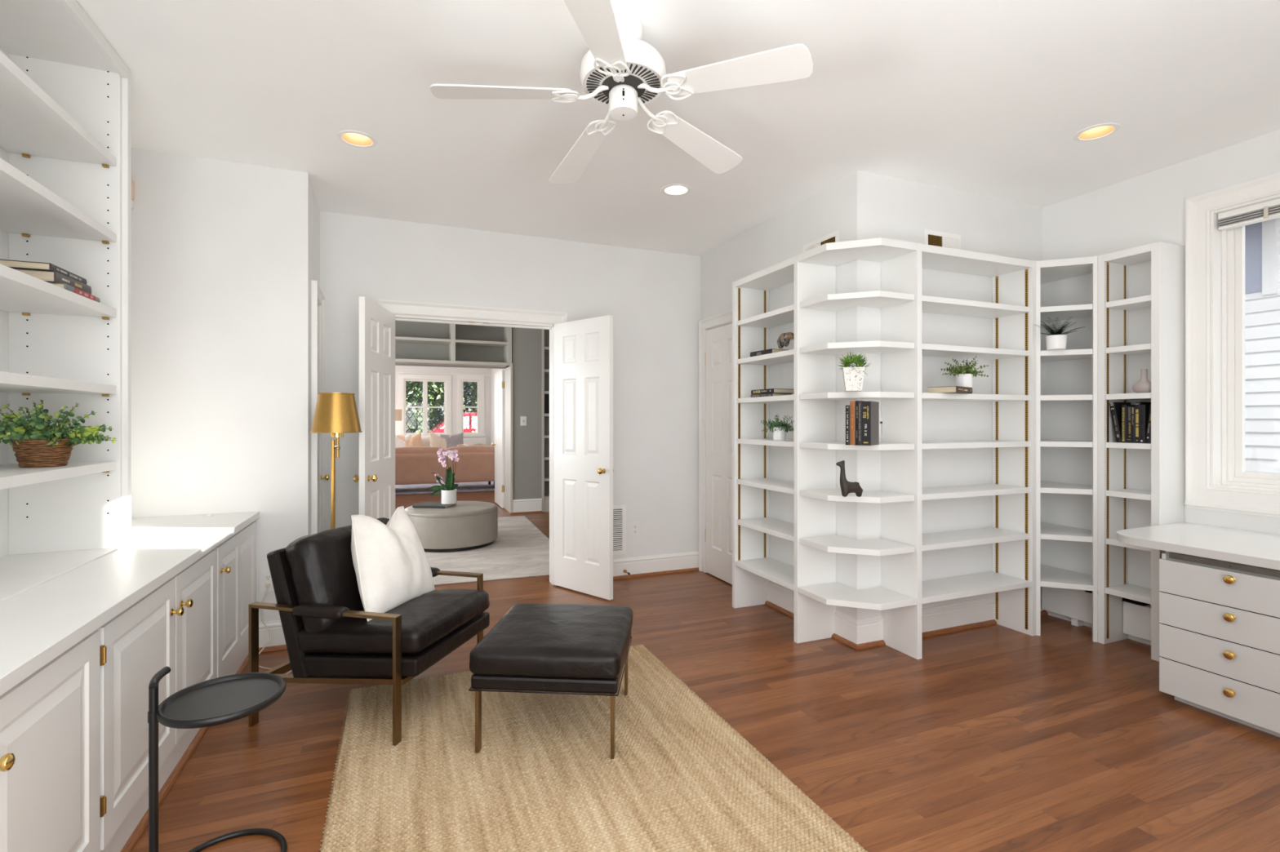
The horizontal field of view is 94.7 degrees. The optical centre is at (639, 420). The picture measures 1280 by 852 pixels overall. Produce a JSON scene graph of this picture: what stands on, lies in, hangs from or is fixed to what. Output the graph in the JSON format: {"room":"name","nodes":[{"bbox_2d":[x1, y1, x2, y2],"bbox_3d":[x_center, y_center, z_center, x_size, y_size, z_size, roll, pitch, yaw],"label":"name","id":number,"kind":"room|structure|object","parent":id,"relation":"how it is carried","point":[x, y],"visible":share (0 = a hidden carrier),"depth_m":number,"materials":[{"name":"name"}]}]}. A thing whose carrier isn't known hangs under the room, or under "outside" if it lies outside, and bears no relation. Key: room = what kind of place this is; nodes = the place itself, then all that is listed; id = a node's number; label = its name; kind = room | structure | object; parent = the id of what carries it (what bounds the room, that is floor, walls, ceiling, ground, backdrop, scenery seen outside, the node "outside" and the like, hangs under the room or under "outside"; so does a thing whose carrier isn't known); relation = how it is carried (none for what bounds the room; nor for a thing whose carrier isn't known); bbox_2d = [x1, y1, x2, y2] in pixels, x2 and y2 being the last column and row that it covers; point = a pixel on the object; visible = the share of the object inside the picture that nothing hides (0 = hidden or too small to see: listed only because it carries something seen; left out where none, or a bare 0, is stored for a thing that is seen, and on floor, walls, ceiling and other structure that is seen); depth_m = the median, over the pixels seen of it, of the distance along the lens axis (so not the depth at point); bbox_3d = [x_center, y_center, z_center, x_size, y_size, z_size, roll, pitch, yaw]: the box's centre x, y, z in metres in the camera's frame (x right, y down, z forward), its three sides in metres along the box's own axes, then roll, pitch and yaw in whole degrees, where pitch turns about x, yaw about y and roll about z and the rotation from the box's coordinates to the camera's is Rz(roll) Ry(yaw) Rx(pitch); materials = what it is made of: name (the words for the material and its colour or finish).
{"room":"library","nodes":[
{"label":"library","id":0,"kind":"room"},
{"bbox_2d":[10,438,74,467],"bbox_3d":[-2.117,0.112,2.091,0.166,0.100,0.167,0,0,-22],"label":"basket","id":1,"kind":"object","parent":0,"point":[29,452],"depth_m":2.04,"materials":[{"name":"brown wicker"}]},
{"bbox_2d":[131,148,310,622],"bbox_3d":[-2.420,-0.070,3.268,1.028,2.739,0.100,0,0,-22],"label":"wall","id":2,"kind":"structure","parent":0,"point":[220,250],"depth_m":3.26,"materials":[{"name":"paint"}]},
{"bbox_2d":[259,569,274,592],"bbox_3d":[-2.104,0.908,3.331,0.080,0.125,0.021,0,0,-22],"label":"wall outlet","id":3,"kind":"object","parent":2,"relation":"attached to","point":[265,580],"visible":0.86,"depth_m":3.33,"materials":[{"name":"plastic"}]},
{"bbox_2d":[258,620,285,648],"bbox_3d":[-2.034,1.220,3.362,0.243,0.160,0.018,0,0,-22],"label":"baseboard","id":4,"kind":"structure","parent":2,"relation":"attached to","point":[277,638],"depth_m":3.33,"materials":[{"name":"paint"}]},
{"bbox_2d":[310,179,319,534],"bbox_3d":[-2.128,-0.070,3.771,0.108,2.739,0.610,0,0,-22],"label":"wall","id":5,"kind":"structure","parent":0,"point":[314,209],"depth_m":3.69,"materials":[{"name":"paint"}]},
{"bbox_2d":[311,280,324,534],"bbox_3d":[-2.071,0.228,3.797,0.032,2.144,0.559,0,0,-24],"label":"trim","id":6,"kind":"structure","parent":5,"relation":"attached to","point":[317,295],"depth_m":3.54,"materials":[{"name":"paint"}]},
{"bbox_2d":[317,305,329,533],"bbox_3d":[-2.074,0.263,3.796,0.100,2.050,0.406,0,0,-22],"label":"door","id":7,"kind":"structure","parent":5,"relation":"in","point":[326,477],"depth_m":3.94,"materials":[{"name":"paint"}]},
{"bbox_2d":[395,365,490,445],"bbox_3d":[-6.110,-0.070,13.789,5.300,2.739,0.150,0,0,-22],"label":"wall","id":8,"kind":"structure","parent":0,"point":[406,369],"depth_m":14.35,"materials":[{"name":"paint"}]},
{"bbox_2d":[404,378,446,435],"bbox_3d":[-5.155,-0.328,14.146,0.960,1.325,0.090,0,0,-22],"label":"window","id":9,"kind":"structure","parent":8,"relation":"in","point":[425,406],"depth_m":14.11,"materials":[{"name":"paint"}]},
{"bbox_2d":[399,373,451,436],"bbox_3d":[-5.128,-0.352,14.081,1.220,1.495,0.050,0,0,-22],"label":"trim","id":10,"kind":"structure","parent":8,"relation":"attached to","point":[448,378],"depth_m":14.09,"materials":[{"name":"paint"}]},
{"bbox_2d":[461,379,479,434],"bbox_3d":[-4.191,-0.338,14.550,0.430,1.345,0.070,0,0,-22],"label":"window","id":11,"kind":"structure","parent":8,"relation":"in","point":[463,406],"depth_m":14.52,"materials":[{"name":"paint"}]},
{"bbox_2d":[457,374,484,436],"bbox_3d":[-4.160,-0.362,14.476,0.690,1.515,0.050,0,0,-22],"label":"trim","id":12,"kind":"structure","parent":8,"relation":"attached to","point":[481,378],"depth_m":14.51,"materials":[{"name":"paint"}]},
{"bbox_2d":[395,327,541,499],"bbox_3d":[-3.218,-0.070,7.889,6.000,2.739,0.500,0,0,-22],"label":"wall","id":13,"kind":"structure","parent":0,"point":[526,342],"depth_m":8.29,"materials":[{"name":"grey paint"}]},
{"bbox_2d":[395,320,511,367],"bbox_3d":[-2.942,-1.103,7.907,2.361,0.665,0.370,0,0,-22],"label":"bookcase","id":14,"kind":"object","parent":13,"relation":"attached to","point":[417,342],"visible":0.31,"depth_m":8.14,"materials":[{"name":"beige paint"}]},
{"bbox_2d":[396,361,512,513],"bbox_3d":[-2.957,0.247,7.984,2.355,2.105,0.520,0,0,-22],"label":"trim","id":15,"kind":"structure","parent":13,"relation":"attached to","point":[508,371],"depth_m":8.30,"materials":[{"name":"white wood"}]},
{"bbox_2d":[492,369,504,508],"bbox_3d":[-2.173,0.269,9.016,0.093,2.038,0.762,0,0,-22],"label":"door","id":16,"kind":"structure","parent":13,"relation":"in","point":[499,444],"depth_m":8.87,"materials":[{"name":"paint"}]},
{"bbox_2d":[512,498,542,512],"bbox_3d":[-1.684,1.200,8.499,0.428,0.200,0.508,0,0,-22],"label":"baseboard","id":17,"kind":"structure","parent":13,"relation":"attached to","point":[528,504],"depth_m":8.27,"materials":[{"name":"paint"}]},
{"bbox_2d":[490,368,504,445],"bbox_3d":[-2.489,-0.070,11.820,0.120,2.739,6.230,0,0,-22],"label":"wall","id":18,"kind":"structure","parent":0,"point":[493,371],"depth_m":14.38,"materials":[{"name":"paint"}]},
{"bbox_2d":[320,211,700,559],"bbox_3d":[-0.850,-0.070,4.652,3.180,2.739,0.120,0,0,-22],"label":"wall","id":19,"kind":"structure","parent":0,"point":[652,298],"depth_m":4.78,"materials":[{"name":"paint"}]},
{"bbox_2d":[353,296,395,519],"bbox_3d":[-1.712,0.264,3.905,0.136,2.048,0.613,0,0,-1],"label":"door","id":20,"kind":"structure","parent":19,"relation":"in","point":[376,478],"depth_m":3.84,"materials":[{"name":"paint"}]},
{"bbox_2d":[377,299,567,586],"bbox_3d":[-1.215,0.222,4.423,1.370,2.157,0.030,0,0,-22],"label":"trim","id":21,"kind":"structure","parent":19,"relation":"attached to","point":[396,307],"depth_m":4.40,"materials":[{"name":"paint"}]},
{"bbox_2d":[395,314,554,585],"bbox_3d":[-1.243,0.269,4.491,1.180,2.062,0.122,0,0,-22],"label":"trim","id":22,"kind":"structure","parent":19,"relation":"attached to","point":[397,317],"depth_m":4.65,"materials":[{"name":"paint"}]},
{"bbox_2d":[553,315,613,599],"bbox_3d":[-0.420,0.264,4.459,0.136,2.048,0.613,0,0,-43],"label":"door","id":23,"kind":"structure","parent":19,"relation":"in","point":[583,349],"depth_m":4.41,"materials":[{"name":"paint"}]},
{"bbox_2d":[613,505,626,555],"bbox_3d":[-0.198,0.902,4.848,0.175,0.405,0.008,0,0,-22],"label":"air vent","id":24,"kind":"object","parent":19,"relation":"in","point":[619,512],"visible":0.56,"depth_m":4.86,"materials":[{"name":"metal"}]},
{"bbox_2d":[613,551,698,576],"bbox_3d":[-0.025,1.220,4.915,1.197,0.160,0.018,0,0,-22],"label":"baseboard","id":25,"kind":"structure","parent":19,"relation":"attached to","point":[640,565],"depth_m":4.97,"materials":[{"name":"paint"}]},
{"bbox_2d":[613,567,698,580],"bbox_3d":[-0.018,1.288,4.899,1.197,0.024,0.020,0,0,-22],"label":"trim","id":26,"kind":"structure","parent":19,"relation":"attached to","point":[667,572],"depth_m":4.96,"materials":[{"name":"brown wood"}]},
{"bbox_2d":[76,0,1279,256],"bbox_3d":[0.480,-1.439,2.399,5.800,0.001,5.280,0,0,-22],"label":"ceiling","id":27,"kind":"structure","parent":0,"point":[986,98],"depth_m":2.67,"materials":[{"name":"paint"}]},
{"bbox_2d":[336,129,377,147],"bbox_3d":[-1.443,-1.498,3.008,0.189,0.125,0.189,0,0,-22],"label":"ceiling light","id":28,"kind":"object","parent":27,"relation":"attached to","point":[350,137],"visible":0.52,"depth_m":3.05,"materials":[{"name":"paint"}]},
{"bbox_2d":[430,0,813,183],"bbox_3d":[-0.087,-1.265,2.170,1.285,0.348,1.259,0,0,-22],"label":"ceiling fan","id":29,"kind":"object","parent":27,"relation":"hanging from","point":[620,70],"visible":1,"depth_m":2.05,"materials":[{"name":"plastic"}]},
{"bbox_2d":[661,183,691,195],"bbox_3d":[0.225,-1.498,3.669,0.189,0.125,0.189,0,0,-22],"label":"ceiling light","id":30,"kind":"object","parent":27,"relation":"attached to","point":[674,189],"visible":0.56,"depth_m":3.72,"materials":[{"name":"paint"}]},
{"bbox_2d":[1072,122,1120,141],"bbox_3d":[2.274,-1.498,2.937,0.189,0.125,0.189,0,0,-22],"label":"ceiling light","id":31,"kind":"object","parent":27,"relation":"attached to","point":[1101,131],"visible":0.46,"depth_m":2.97,"materials":[{"name":"paint"}]},
{"bbox_2d":[131,490,1279,851],"bbox_3d":[-2.700,1.350,7.015,8.100,0.100,16.170,0,0,-22],"label":"floor","id":32,"kind":"structure","parent":0,"point":[997,739],"depth_m":2.41,"materials":[{"name":"brown wood"}]},
{"bbox_2d":[0,630,99,851],"bbox_3d":[-1.429,0.924,0.725,0.681,0.752,1.623,0,0,-22],"label":"base cabinet","id":33,"kind":"object","parent":32,"relation":"on","point":[50,720],"visible":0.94,"depth_m":1.37,"materials":[{"name":"paint"}]},
{"bbox_2d":[0,511,259,696],"bbox_3d":[-1.793,0.529,1.579,0.662,0.036,3.498,0,0,-22],"label":"countertop","id":34,"kind":"structure","parent":33,"relation":"on","point":[38,624],"depth_m":1.88,"materials":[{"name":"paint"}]},
{"bbox_2d":[0,0,131,603],"bbox_3d":[-1.861,-0.470,1.365,0.370,1.962,2.134,0,0,-22],"label":"bookcase","id":35,"kind":"object","parent":34,"relation":"on","point":[65,92],"visible":0.92,"depth_m":2.28,"materials":[{"name":"paint"}]},
{"bbox_2d":[0,400,117,467],"bbox_3d":[-2.105,0.043,2.088,0.342,0.238,0.360,0,0,15],"label":"plant","id":36,"kind":"object","parent":35,"relation":"on","point":[42,444],"visible":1,"depth_m":2.04,"materials":[{"name":"green plant"}]},
{"bbox_2d":[48,282,100,302],"bbox_3d":[-2.089,-0.459,2.096,0.173,0.020,0.262,0,0,-23],"label":"book","id":37,"kind":"object","parent":35,"relation":"on","point":[64,286],"visible":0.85,"depth_m":2.08,"materials":[{"name":"paper"}]},
{"bbox_2d":[13,268,91,294],"bbox_3d":[-2.095,-0.487,2.072,0.168,0.036,0.243,0,0,-22],"label":"book","id":38,"kind":"object","parent":37,"relation":"on","point":[46,276],"visible":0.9,"depth_m":1.99,"materials":[{"name":"paper"}]},
{"bbox_2d":[0,259,86,284],"bbox_3d":[-2.099,-0.517,2.058,0.168,0.024,0.243,0,0,-22],"label":"book","id":39,"kind":"object","parent":38,"relation":"on","point":[11,264],"visible":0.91,"depth_m":1.97,"materials":[{"name":"paper"}]},
{"bbox_2d":[95,548,217,851],"bbox_3d":[-1.942,0.924,1.984,0.681,0.752,1.095,0,0,-22],"label":"base cabinet","id":40,"kind":"object","parent":32,"relation":"on","point":[174,626],"visible":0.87,"depth_m":1.88,"materials":[{"name":"paint"}]},
{"bbox_2d":[147,666,287,851],"bbox_3d":[-1.206,1.002,1.700,0.325,0.594,0.315,0,0,-22],"label":"side table","id":41,"kind":"object","parent":32,"relation":"on","point":[220,700],"visible":1,"depth_m":1.66,"materials":[{"name":"black metal"}]},
{"bbox_2d":[155,672,285,728],"bbox_3d":[-1.202,0.802,1.702,0.306,0.022,0.306,0,0,-22],"label":"tray","id":42,"kind":"object","parent":41,"relation":"on","point":[220,700],"depth_m":1.69,"materials":[{"name":"black metal"}]},
{"bbox_2d":[215,521,255,677],"bbox_3d":[-2.294,0.924,2.846,0.681,0.752,0.767,0,0,-22],"label":"base cabinet","id":43,"kind":"object","parent":32,"relation":"on","point":[236,557],"visible":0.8,"depth_m":2.92,"materials":[{"name":"paint"}]},
{"bbox_2d":[309,392,362,528],"bbox_3d":[-1.725,0.572,3.347,0.269,1.457,0.266,0,0,4],"label":"floor lamp","id":44,"kind":"object","parent":32,"relation":"on","point":[335,414],"visible":0.79,"depth_m":3.27,"materials":[{"name":"gold metal"}]},
{"bbox_2d":[395,480,494,495],"bbox_3d":[-4.908,1.294,11.741,4.180,0.012,3.150,0,0,-22],"label":"rug","id":45,"kind":"object","parent":32,"relation":"on","point":[414,489],"visible":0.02,"depth_m":11.22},
{"bbox_2d":[395,445,494,488],"bbox_3d":[-4.202,0.879,11.030,3.250,0.817,0.900,0,0,-22],"label":"sofa","id":46,"kind":"object","parent":45,"relation":"on","point":[413,464],"visible":0.41,"depth_m":10.79,"materials":[{"name":"fabric"}]},
{"bbox_2d":[395,446,444,454],"bbox_3d":[-4.075,0.647,10.758,0.980,0.354,0.180,0,0,-22],"label":"cushion","id":47,"kind":"object","parent":46,"relation":"on","point":[409,450],"depth_m":10.68,"materials":[{"name":"fabric"}]},
{"bbox_2d":[445,445,494,453],"bbox_3d":[-3.149,0.647,11.135,0.980,0.354,0.180,0,0,-22],"label":"cushion","id":48,"kind":"object","parent":46,"relation":"on","point":[464,449],"depth_m":11.07,"materials":[{"name":"fabric"}]},
{"bbox_2d":[424,515,549,585],"bbox_3d":[-2.267,1.295,6.047,2.770,0.008,3.190,0,0,-22],"label":"rug","id":49,"kind":"object","parent":32,"relation":"on","point":[520,549],"visible":0.24,"depth_m":5.58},
{"bbox_2d":[404,501,497,552],"bbox_3d":[-1.986,1.090,6.210,0.954,0.402,0.954,0,0,-22],"label":"round ottoman","id":50,"kind":"object","parent":49,"relation":"on","point":[464,526],"visible":0.74,"depth_m":5.82,"materials":[{"name":"beige fabric"}]},
{"bbox_2d":[412,502,455,508],"bbox_3d":[-2.142,0.877,6.145,0.350,0.028,0.263,0,0,8],"label":"book","id":51,"kind":"object","parent":50,"relation":"on","point":[424,504],"visible":0.94,"depth_m":6.05,"materials":[{"name":"paper"}]},
{"bbox_2d":[429,447,459,504],"bbox_3d":[-2.038,0.568,6.143,0.333,0.588,0.153,0,0,6],"label":"orchid","id":52,"kind":"object","parent":51,"relation":"on","point":[447,489],"visible":1,"depth_m":6.12,"materials":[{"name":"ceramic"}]},
{"bbox_2d":[541,328,549,512],"bbox_3d":[-0.932,-0.068,8.724,1.131,2.735,0.340,0,0,-22],"label":"bookcase","id":53,"kind":"object","parent":32,"relation":"on","point":[544,333],"visible":0.22,"depth_m":8.39,"materials":[{"name":"beige paint"}]},
{"bbox_2d":[319,644,867,851],"bbox_3d":[-0.236,1.293,2.010,1.536,0.013,2.401,0,0,-22],"label":"area rug","id":54,"kind":"object","parent":32,"relation":"on","point":[544,777],"visible":0.82,"depth_m":2.13,"materials":[{"name":"wicker"}]},
{"bbox_2d":[248,517,489,746],"bbox_3d":[-1.194,0.897,2.748,0.794,0.805,0.730,0,0,14],"label":"armchair","id":55,"kind":"object","parent":54,"relation":"on","point":[329,637],"visible":0.67,"depth_m":2.50,"materials":[{"name":"black leather"}]},
{"bbox_2d":[285,517,389,632],"bbox_3d":[-1.352,0.715,2.787,0.256,0.440,0.614,0,0,14],"label":"cushion","id":56,"kind":"object","parent":55,"relation":"on","point":[320,570],"depth_m":2.53,"materials":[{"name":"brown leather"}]},
{"bbox_2d":[351,506,435,622],"bbox_3d":[-1.183,0.654,2.771,0.266,0.446,0.522,0,0,13],"label":"throw pillow","id":57,"kind":"object","parent":55,"relation":"on","point":[392,566],"visible":0.91,"depth_m":2.67,"materials":[{"name":"fabric"}]},
{"bbox_2d":[297,588,489,654],"bbox_3d":[-1.107,0.913,2.726,0.613,0.165,0.628,0,0,14],"label":"seat cushion","id":58,"kind":"object","parent":55,"relation":"on","point":[435,622],"depth_m":2.49,"materials":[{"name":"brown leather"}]},
{"bbox_2d":[468,604,632,759],"bbox_3d":[-0.348,1.075,2.541,0.598,0.426,0.620,0,0,4],"label":"footstool","id":59,"kind":"object","parent":54,"relation":"on","point":[571,649],"visible":1,"depth_m":2.27,"materials":[{"name":"black leather"}]},
{"bbox_2d":[469,604,632,679],"bbox_3d":[-0.348,0.925,2.541,0.597,0.128,0.619,0,0,4],"label":"cushion","id":60,"kind":"object","parent":59,"relation":"on","point":[531,641],"depth_m":2.32,"materials":[{"name":"brown leather"}]},
{"bbox_2d":[732,255,835,643],"bbox_3d":[0.911,0.166,3.827,0.282,2.268,0.728,0,0,-22],"label":"bookcase","id":61,"kind":"object","parent":32,"relation":"on","point":[815,420],"visible":0.94,"depth_m":3.65,"materials":[{"name":"paint"}]},
{"bbox_2d":[760,414,794,440],"bbox_3d":[0.910,0.038,3.790,0.237,0.173,0.226,0,0,-22],"label":"potted plant","id":62,"kind":"object","parent":61,"relation":"on","point":[779,430],"visible":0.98,"depth_m":3.77,"materials":[{"name":"green plant"}]},
{"bbox_2d":[767,581,1044,644],"bbox_3d":[1.815,1.220,4.073,1.610,0.160,0.888,0,0,-22],"label":"baseboard","id":63,"kind":"structure","parent":32,"relation":"on","point":[865,630],"depth_m":3.62,"materials":[{"name":"paint"}]},
{"bbox_2d":[880,243,1035,659],"bbox_3d":[1.904,0.166,3.506,0.961,2.268,0.262,0,0,-22],"label":"bookcase","id":64,"kind":"object","parent":32,"relation":"on","point":[1011,582],"visible":0.95,"depth_m":3.46,"materials":[{"name":"paint"}]},
{"bbox_2d":[927,386,972,394],"bbox_3d":[1.779,-0.173,3.378,0.236,0.037,0.158,0,0,-42],"label":"book","id":65,"kind":"object","parent":64,"relation":"on","point":[947,389],"visible":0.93,"depth_m":3.30,"materials":[{"name":"paper"}]},
{"bbox_2d":[941,355,988,387],"bbox_3d":[1.923,-0.285,3.502,0.235,0.183,0.219,0,0,-8],"label":"potted plant","id":66,"kind":"object","parent":65,"relation":"on","point":[964,375],"visible":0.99,"depth_m":3.46,"materials":[{"name":"green plant"}]},
{"bbox_2d":[1035,256,1097,642],"bbox_3d":[2.598,0.166,3.673,0.450,2.268,0.469,0,0,-22],"label":"bookcase","id":67,"kind":"object","parent":32,"relation":"on","point":[1046,271],"visible":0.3,"depth_m":3.56,"materials":[{"name":"paint"}]},
{"bbox_2d":[1035,316,1084,350],"bbox_3d":[2.490,-0.522,3.515,0.204,0.194,0.226,0,0,-35],"label":"potted fern","id":68,"kind":"object","parent":67,"relation":"on","point":[1054,341],"visible":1,"depth_m":3.50,"materials":[{"name":"green plant"}]},
{"bbox_2d":[1044,334,1066,350],"bbox_3d":[2.492,-0.467,3.528,0.108,0.084,0.108,0,0,-22],"label":"pot","id":69,"kind":"object","parent":68,"relation":"on","point":[1053,342],"depth_m":3.49,"materials":[{"name":"white ceramic"}]},
{"bbox_2d":[1097,241,1183,662],"bbox_3d":[2.848,0.166,3.357,0.229,2.268,0.304,0,0,-22],"label":"bookcase","id":70,"kind":"object","parent":32,"relation":"on","point":[1166,300],"visible":0.91,"depth_m":3.35,"materials":[{"name":"paint"}]},
{"bbox_2d":[1109,402,1130,442],"bbox_3d":[2.818,0.008,3.435,0.158,0.233,0.063,0,0,-22],"label":"book","id":71,"kind":"object","parent":70,"relation":"on","point":[1115,407],"visible":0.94,"depth_m":3.41,"materials":[{"name":"black paper"}]},
{"bbox_2d":[1131,368,1151,393],"bbox_3d":[2.812,-0.222,3.287,0.106,0.133,0.106,0,0,-22],"label":"bottle vase","id":72,"kind":"object","parent":70,"relation":"on","point":[1144,385],"visible":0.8,"depth_m":3.27,"materials":[{"name":"ceramic"}]},
{"bbox_2d":[1135,402,1151,443],"bbox_3d":[2.861,0.010,3.331,0.158,0.230,0.024,0,0,-22],"label":"book","id":73,"kind":"object","parent":70,"relation":"on","point":[1137,404],"visible":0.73,"depth_m":3.30,"materials":[{"name":"black paper"}]},
{"bbox_2d":[1140,404,1150,443],"bbox_3d":[2.870,0.018,3.309,0.158,0.215,0.023,0,0,-22],"label":"book","id":74,"kind":"object","parent":70,"relation":"on","point":[1144,409],"visible":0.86,"depth_m":3.28,"materials":[{"name":"black paper"}]},
{"bbox_2d":[1159,551,1279,737],"bbox_3d":[2.943,0.952,2.417,0.764,0.697,1.012,0,0,-22],"label":"base cabinet","id":75,"kind":"object","parent":32,"relation":"on","point":[1220,620],"visible":0.98,"depth_m":2.54,"materials":[{"name":"laminate"}]},
{"bbox_2d":[1116,522,1279,570],"bbox_3d":[2.907,0.581,2.523,0.754,0.038,1.277,0,0,-22],"label":"desktop","id":76,"kind":"object","parent":75,"relation":"on","point":[1255,548],"visible":1,"depth_m":2.76,"materials":[{"name":"laminate"}]},
{"bbox_2d":[700,179,839,612],"bbox_3d":[0.919,-0.070,4.354,0.128,2.739,1.769,0,0,-22],"label":"wall","id":77,"kind":"structure","parent":0,"point":[782,237],"depth_m":4.08,"materials":[{"name":"paint"}]},
{"bbox_2d":[698,310,732,573],"bbox_3d":[0.677,0.216,4.739,0.030,2.167,0.815,0,0,-22],"label":"trim","id":78,"kind":"structure","parent":77,"relation":"attached to","point":[725,317],"depth_m":5.07,"materials":[{"name":"paint"}]},
{"bbox_2d":[705,323,732,584],"bbox_3d":[0.690,0.261,4.753,0.037,2.055,0.630,0,0,-22],"label":"door","id":79,"kind":"structure","parent":77,"relation":"in","point":[718,354],"depth_m":4.81,"materials":[{"name":"paint"}]},
{"bbox_2d":[803,230,839,252],"bbox_3d":[1.121,-1.058,3.670,0.014,0.165,0.330,0,0,-22],"label":"air vent","id":80,"kind":"object","parent":77,"relation":"in","point":[833,237],"visible":0.44,"depth_m":3.64,"materials":[{"name":"metal"}]},
{"bbox_2d":[764,600,1048,650],"bbox_3d":[1.810,1.288,4.061,1.628,0.024,0.906,0,0,-22],"label":"trim","id":81,"kind":"structure","parent":77,"relation":"attached to","point":[940,632],"depth_m":3.60,"materials":[{"name":"brown wood"}]},
{"bbox_2d":[842,366,865,391],"bbox_3d":[1.116,-0.216,3.079,0.108,0.122,0.108,0,0,16],"label":"pot","id":82,"kind":"object","parent":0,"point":[853,377],"depth_m":3.04,"materials":[{"name":"white ceramic"}]},
{"bbox_2d":[840,170,1042,619],"bbox_3d":[2.021,-0.070,3.773,1.728,2.739,0.140,0,0,-22],"label":"wall column","id":83,"kind":"structure","parent":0,"point":[873,206],"depth_m":3.61,"materials":[{"name":"paint"}]},
{"bbox_2d":[797,237,916,610],"bbox_3d":[1.214,0.017,3.320,0.457,1.970,0.437,0,0,-22],"label":"corner shelves","id":84,"kind":"object","parent":83,"relation":"attached to","point":[879,249],"visible":0.98,"depth_m":3.22,"materials":[{"name":"paint"}]},
{"bbox_2d":[835,460,862,497],"bbox_3d":[1.089,0.301,3.062,0.139,0.190,0.056,0,0,0],"label":"figurine","id":85,"kind":"object","parent":84,"relation":"on","point":[846,487],"visible":1,"depth_m":3.05,"materials":[{"name":"black ceramic"}]},
{"bbox_2d":[849,400,855,445],"bbox_3d":[1.133,0.012,3.081,0.026,0.226,0.163,0,0,35],"label":"book","id":86,"kind":"object","parent":84,"relation":"on","point":[852,404],"visible":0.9,"depth_m":3.01,"materials":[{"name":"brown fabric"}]},
{"bbox_2d":[838,351,870,391],"bbox_3d":[1.118,-0.262,3.083,0.165,0.214,0.198,0,0,16],"label":"potted grass plant","id":87,"kind":"object","parent":84,"relation":"on","point":[853,377],"visible":1,"depth_m":3.04,"materials":[{"name":"plant"}]},
{"bbox_2d":[855,400,865,445],"bbox_3d":[1.158,0.011,3.064,0.032,0.227,0.163,0,0,35],"label":"book","id":88,"kind":"object","parent":84,"relation":"on","point":[858,403],"visible":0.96,"depth_m":3.00,"materials":[{"name":"black paper"}]},
{"bbox_2d":[862,401,879,445],"bbox_3d":[1.191,0.013,3.044,0.044,0.224,0.168,0,0,35],"label":"book","id":89,"kind":"object","parent":84,"relation":"on","point":[870,410],"visible":1,"depth_m":2.98,"materials":[{"name":"paper"}]},
{"bbox_2d":[924,229,962,249],"bbox_3d":[1.866,-1.077,3.626,0.305,0.173,0.014,0,0,-22],"label":"wall vent","id":90,"kind":"object","parent":83,"relation":"attached to","point":[932,237],"visible":0.55,"depth_m":3.63,"materials":[{"name":"metal"}]},
{"bbox_2d":[1042,129,1279,645],"bbox_3d":[3.413,-0.070,2.521,0.176,2.739,3.230,0,0,-22],"label":"wall","id":91,"kind":"structure","parent":0,"point":[1148,208],"depth_m":3.60,"materials":[{"name":"paint"}]},
{"bbox_2d":[1041,586,1151,641],"bbox_3d":[2.828,1.171,3.621,0.068,0.258,0.670,0,0,-22],"label":"baseboard heater","id":92,"kind":"object","parent":91,"relation":"attached to","point":[1077,605],"visible":0.44,"depth_m":3.67,"materials":[{"name":"paint"}]},
{"bbox_2d":[1185,173,1279,511],"bbox_3d":[3.359,-0.384,2.379,0.030,1.667,1.858,0,0,-22],"label":"trim","id":93,"kind":"structure","parent":91,"relation":"attached to","point":[1198,208],"depth_m":3.18,"materials":[{"name":"paint"}]},
{"bbox_2d":[1185,501,1279,518],"bbox_3d":[3.359,0.460,2.377,0.032,0.036,1.865,0,0,-22],"label":"trim","id":94,"kind":"structure","parent":91,"relation":"attached to","point":[1265,513],"depth_m":3.05,"materials":[{"name":"paint"}]},
{"bbox_2d":[1210,194,1279,493],"bbox_3d":[3.455,-0.384,2.418,0.176,1.477,1.668,0,0,-22],"label":"window","id":95,"kind":"structure","parent":91,"relation":"in","point":[1227,246],"depth_m":3.15,"materials":[{"name":"paint"}]},
{"bbox_2d":[1217,198,1279,231],"bbox_3d":[3.416,-1.065,2.402,0.060,0.087,1.632,0,0,-22],"label":"window blind","id":96,"kind":"object","parent":95,"relation":"attached to","point":[1268,210],"visible":1,"depth_m":3.03,"materials":[{"name":"paint"}]},
{"label":"outside","id":97,"kind":"structure","parent":0,"visible":0},
{"bbox_3d":[-4.721,1.675,11.574,50.000,0.450,65.000,0,0,-22],"label":"ground","id":98,"kind":"structure","parent":97,"visible":0},
{"bbox_2d":[405,381,444,433],"bbox_3d":[-8.500,-1.498,20.579,3.827,6.605,3.486,0,0,4],"label":"tree","id":99,"kind":"object","parent":98,"relation":"on","point":[430,385],"visible":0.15,"depth_m":20.34,"materials":[{"name":"green plant"}]},
{"bbox_2d":[411,381,477,427],"bbox_3d":[-7.384,-1.692,24.570,4.336,6.992,3.503,0,0,-16],"label":"tree","id":100,"kind":"object","parent":98,"relation":"on","point":[437,414],"visible":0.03,"depth_m":23.79,"materials":[{"name":"green plant"}]},
{"bbox_2d":[427,412,477,432],"bbox_3d":[-5.652,0.590,18.900,4.350,1.720,1.730,0,0,-22],"label":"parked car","id":101,"kind":"object","parent":98,"relation":"on","point":[469,419],"visible":0.02,"depth_m":18.20,"materials":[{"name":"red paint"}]},
{"bbox_2d":[1244,217,1279,473],"bbox_3d":[4.523,-1.550,8.503,2.400,6.700,12.670,0,0,-22],"label":"house","id":102,"kind":"structure","parent":98,"relation":"on","point":[1262,239],"depth_m":5.18,"materials":[{"name":"white wood"}]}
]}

